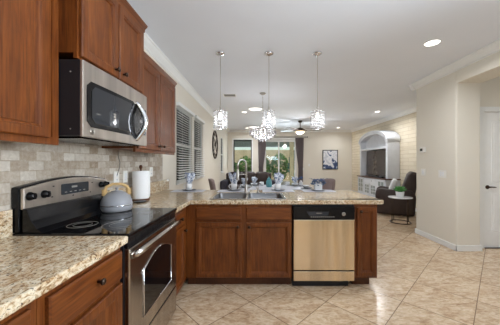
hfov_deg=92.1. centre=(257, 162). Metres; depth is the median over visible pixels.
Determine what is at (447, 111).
wall
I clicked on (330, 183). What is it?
dining chair
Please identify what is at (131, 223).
cooktop
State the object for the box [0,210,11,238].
backsplash
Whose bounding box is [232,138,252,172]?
window
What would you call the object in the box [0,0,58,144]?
upper cabinet
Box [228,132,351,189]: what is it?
wall
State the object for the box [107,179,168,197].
backsplash
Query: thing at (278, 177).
napkin
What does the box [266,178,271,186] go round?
jar
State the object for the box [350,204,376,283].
base cabinet
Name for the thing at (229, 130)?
trim
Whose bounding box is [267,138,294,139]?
trim
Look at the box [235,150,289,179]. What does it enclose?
wall
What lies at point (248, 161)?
shrub
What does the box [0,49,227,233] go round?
wall
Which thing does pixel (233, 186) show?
mug
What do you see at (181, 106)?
window blind
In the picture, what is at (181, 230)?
base cabinet
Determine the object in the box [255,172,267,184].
cushion
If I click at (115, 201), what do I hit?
kettle
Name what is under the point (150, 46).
trim
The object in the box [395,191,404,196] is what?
pot
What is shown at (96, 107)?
microwave
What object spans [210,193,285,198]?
sink
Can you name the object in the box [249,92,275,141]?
chandelier
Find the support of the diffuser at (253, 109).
attached to the dome light at (250, 108)
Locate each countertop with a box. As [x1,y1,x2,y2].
[0,210,127,320]
[107,179,383,212]
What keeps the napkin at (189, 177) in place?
in the mug at (188, 186)
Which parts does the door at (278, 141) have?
sliding sash, sliding sash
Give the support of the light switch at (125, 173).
attached to the wall at (21, 163)
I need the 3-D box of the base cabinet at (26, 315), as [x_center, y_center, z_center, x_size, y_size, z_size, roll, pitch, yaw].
[-1.010,0.871,0.489,0.660,0.872,0.618,0,0,0]
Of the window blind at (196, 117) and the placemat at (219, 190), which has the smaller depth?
the placemat at (219, 190)
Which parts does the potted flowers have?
pot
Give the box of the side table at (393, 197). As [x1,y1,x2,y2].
[388,195,412,224]
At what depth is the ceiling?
3.07 m
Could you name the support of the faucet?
on the countertop at (160, 197)
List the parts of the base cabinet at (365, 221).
door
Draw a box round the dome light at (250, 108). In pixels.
[248,107,262,110]
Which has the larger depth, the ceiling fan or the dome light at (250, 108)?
the ceiling fan
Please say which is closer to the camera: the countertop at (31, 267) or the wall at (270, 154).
the countertop at (31, 267)
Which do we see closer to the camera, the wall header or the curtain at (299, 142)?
the wall header
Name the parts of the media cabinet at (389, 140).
glazed door, pane, glazed door, drawer, glazed door, rail, beadboard panel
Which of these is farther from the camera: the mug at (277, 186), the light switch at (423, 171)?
the light switch at (423, 171)
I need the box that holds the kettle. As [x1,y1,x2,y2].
[100,183,132,212]
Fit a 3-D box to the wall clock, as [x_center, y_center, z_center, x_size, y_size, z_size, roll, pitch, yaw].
[-1.327,-0.553,7.500,0.037,0.888,0.888,0,0,0]
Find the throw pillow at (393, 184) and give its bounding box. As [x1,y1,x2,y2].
[389,179,397,188]
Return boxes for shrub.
[239,155,250,170]
[266,158,271,174]
[271,153,288,178]
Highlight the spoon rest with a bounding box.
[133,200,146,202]
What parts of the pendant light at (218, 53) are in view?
frame, suspension rod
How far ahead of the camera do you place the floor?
2.35 m
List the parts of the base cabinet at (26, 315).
drawer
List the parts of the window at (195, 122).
pane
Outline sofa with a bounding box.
[220,172,274,189]
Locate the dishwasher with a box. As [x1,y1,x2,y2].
[291,204,354,285]
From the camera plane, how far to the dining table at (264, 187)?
5.02 m
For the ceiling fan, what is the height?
0.466 m
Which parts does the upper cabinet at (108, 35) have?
door, door, crown moulding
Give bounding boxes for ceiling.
[127,0,499,129]
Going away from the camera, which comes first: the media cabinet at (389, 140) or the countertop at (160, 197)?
the countertop at (160, 197)
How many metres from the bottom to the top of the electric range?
1.212 m
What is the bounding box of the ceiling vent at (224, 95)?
[223,94,236,96]
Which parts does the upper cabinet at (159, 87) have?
door, frame, crown moulding, door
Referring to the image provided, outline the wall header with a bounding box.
[456,51,499,82]
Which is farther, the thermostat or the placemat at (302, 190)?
the thermostat
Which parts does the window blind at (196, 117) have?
ladder cord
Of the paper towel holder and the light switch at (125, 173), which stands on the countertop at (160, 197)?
the paper towel holder
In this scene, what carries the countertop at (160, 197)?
on the base cabinet at (181, 230)
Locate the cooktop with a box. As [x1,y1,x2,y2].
[12,208,176,237]
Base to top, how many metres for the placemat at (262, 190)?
0.004 m
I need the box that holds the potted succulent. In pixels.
[393,186,406,196]
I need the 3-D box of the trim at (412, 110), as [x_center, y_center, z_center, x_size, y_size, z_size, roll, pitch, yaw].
[4.164,-1.401,7.680,0.092,0.104,6.240,0,0,0]
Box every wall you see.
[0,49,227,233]
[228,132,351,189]
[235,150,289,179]
[352,112,415,207]
[416,72,499,244]
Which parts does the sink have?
bowl, bowl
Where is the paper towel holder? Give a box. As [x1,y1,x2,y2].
[132,165,149,200]
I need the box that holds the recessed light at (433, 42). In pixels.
[423,39,441,46]
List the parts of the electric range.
knob, knob, control panel, knob, oven door, door handle, window trim, storage drawer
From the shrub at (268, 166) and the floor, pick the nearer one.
the floor
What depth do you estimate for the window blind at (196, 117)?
5.31 m
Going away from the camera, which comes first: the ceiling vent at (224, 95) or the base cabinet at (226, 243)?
the base cabinet at (226, 243)
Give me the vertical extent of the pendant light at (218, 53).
1.008 m
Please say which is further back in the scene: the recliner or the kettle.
the recliner
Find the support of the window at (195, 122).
in the wall at (21, 163)
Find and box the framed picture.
[323,150,337,168]
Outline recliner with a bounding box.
[375,171,415,215]
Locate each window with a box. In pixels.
[176,106,193,184]
[194,118,203,179]
[221,137,222,172]
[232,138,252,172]
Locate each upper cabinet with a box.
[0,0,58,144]
[59,0,147,94]
[102,52,176,154]
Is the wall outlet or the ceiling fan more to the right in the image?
the ceiling fan
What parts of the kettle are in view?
handle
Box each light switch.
[123,171,127,182]
[421,169,425,175]
[438,170,445,177]
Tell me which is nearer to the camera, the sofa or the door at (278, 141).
the sofa
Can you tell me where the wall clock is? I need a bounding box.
[212,130,217,158]
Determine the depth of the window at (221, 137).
9.18 m
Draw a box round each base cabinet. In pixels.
[0,299,35,324]
[36,248,122,324]
[175,207,187,295]
[186,204,291,283]
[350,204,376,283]
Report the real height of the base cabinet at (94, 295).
0.872 m
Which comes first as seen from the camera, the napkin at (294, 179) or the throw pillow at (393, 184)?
the napkin at (294, 179)
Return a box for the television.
[367,149,385,177]
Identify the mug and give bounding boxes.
[184,183,191,189]
[229,183,236,189]
[273,183,280,189]
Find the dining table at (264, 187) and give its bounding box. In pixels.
[238,185,310,189]
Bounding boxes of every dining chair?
[208,179,215,189]
[321,178,334,189]
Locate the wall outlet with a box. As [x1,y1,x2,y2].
[114,171,118,182]
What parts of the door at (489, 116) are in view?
panel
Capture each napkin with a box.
[184,172,194,183]
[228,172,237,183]
[274,172,283,183]
[292,177,297,182]
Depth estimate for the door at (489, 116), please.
3.69 m
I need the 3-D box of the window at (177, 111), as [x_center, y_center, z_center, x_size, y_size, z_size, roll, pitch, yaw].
[-1.365,-0.297,4.450,0.090,1.332,0.980,0,0,0]
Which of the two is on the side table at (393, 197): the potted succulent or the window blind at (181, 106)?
the potted succulent
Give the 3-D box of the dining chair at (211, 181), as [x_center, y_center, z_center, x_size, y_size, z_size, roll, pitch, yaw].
[-0.792,0.828,5.192,0.554,0.961,0.460,0,0,-9]
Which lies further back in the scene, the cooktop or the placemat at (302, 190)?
the placemat at (302, 190)
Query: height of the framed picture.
0.865 m
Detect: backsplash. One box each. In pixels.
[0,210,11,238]
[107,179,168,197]
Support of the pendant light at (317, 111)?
hanging from the ceiling
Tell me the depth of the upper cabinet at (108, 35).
1.54 m
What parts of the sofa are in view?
arm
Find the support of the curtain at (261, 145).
hanging from the curtain rod
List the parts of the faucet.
spout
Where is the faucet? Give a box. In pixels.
[236,159,252,192]
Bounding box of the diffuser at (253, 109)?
[249,108,261,110]
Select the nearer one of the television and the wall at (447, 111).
the wall at (447, 111)
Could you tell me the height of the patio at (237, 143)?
0.450 m
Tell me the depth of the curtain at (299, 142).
10.73 m
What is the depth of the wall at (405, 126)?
7.07 m
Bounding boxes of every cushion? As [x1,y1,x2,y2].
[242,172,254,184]
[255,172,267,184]
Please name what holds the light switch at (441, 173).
attached to the wall at (447, 111)
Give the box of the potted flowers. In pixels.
[311,178,326,189]
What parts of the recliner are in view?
arm, backrest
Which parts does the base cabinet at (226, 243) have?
drawer, door, drawer, door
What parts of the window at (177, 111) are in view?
pane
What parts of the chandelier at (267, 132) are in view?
frame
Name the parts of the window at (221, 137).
pane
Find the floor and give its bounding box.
[168,212,499,324]
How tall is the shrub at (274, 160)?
2.023 m
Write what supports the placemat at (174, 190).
on the countertop at (160, 197)
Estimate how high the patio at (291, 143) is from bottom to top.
2.670 m
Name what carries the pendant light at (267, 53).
hanging from the ceiling
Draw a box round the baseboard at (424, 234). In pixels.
[415,228,481,250]
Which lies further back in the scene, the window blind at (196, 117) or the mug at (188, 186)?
the window blind at (196, 117)
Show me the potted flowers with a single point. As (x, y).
(317, 185)
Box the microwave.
[59,59,147,145]
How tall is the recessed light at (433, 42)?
0.014 m
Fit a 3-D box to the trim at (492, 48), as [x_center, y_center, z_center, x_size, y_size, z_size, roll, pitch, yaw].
[2.884,-1.401,1.180,0.092,0.104,6.760,0,0,0]
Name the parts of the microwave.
handle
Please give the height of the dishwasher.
0.866 m
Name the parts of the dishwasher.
kick panel, door panel, control panel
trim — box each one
[144,33,228,131]
[228,130,351,131]
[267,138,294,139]
[351,107,415,131]
[408,39,499,90]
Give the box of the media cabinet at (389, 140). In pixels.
[357,130,400,196]
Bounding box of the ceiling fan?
[281,120,320,133]
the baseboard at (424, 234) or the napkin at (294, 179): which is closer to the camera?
the baseboard at (424, 234)
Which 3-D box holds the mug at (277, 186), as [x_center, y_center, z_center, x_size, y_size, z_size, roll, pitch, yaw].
[0.268,0.335,3.336,0.108,0.090,0.088,0,0,33]
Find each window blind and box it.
[176,102,194,182]
[194,115,204,177]
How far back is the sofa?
9.04 m
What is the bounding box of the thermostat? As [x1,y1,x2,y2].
[419,147,425,152]
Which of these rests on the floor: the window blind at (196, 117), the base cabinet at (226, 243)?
the base cabinet at (226, 243)
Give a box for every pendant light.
[213,51,226,129]
[262,51,275,129]
[310,51,324,129]
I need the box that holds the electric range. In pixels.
[11,176,180,324]
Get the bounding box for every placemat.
[171,190,204,191]
[217,190,249,191]
[262,190,294,191]
[302,190,335,191]
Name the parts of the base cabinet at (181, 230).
drawer, door, frame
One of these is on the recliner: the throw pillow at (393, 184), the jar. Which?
the throw pillow at (393, 184)
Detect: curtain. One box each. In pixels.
[258,138,265,171]
[295,138,303,184]
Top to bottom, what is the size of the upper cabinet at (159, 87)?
0.900 m
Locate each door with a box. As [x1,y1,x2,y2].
[264,140,296,182]
[480,107,499,248]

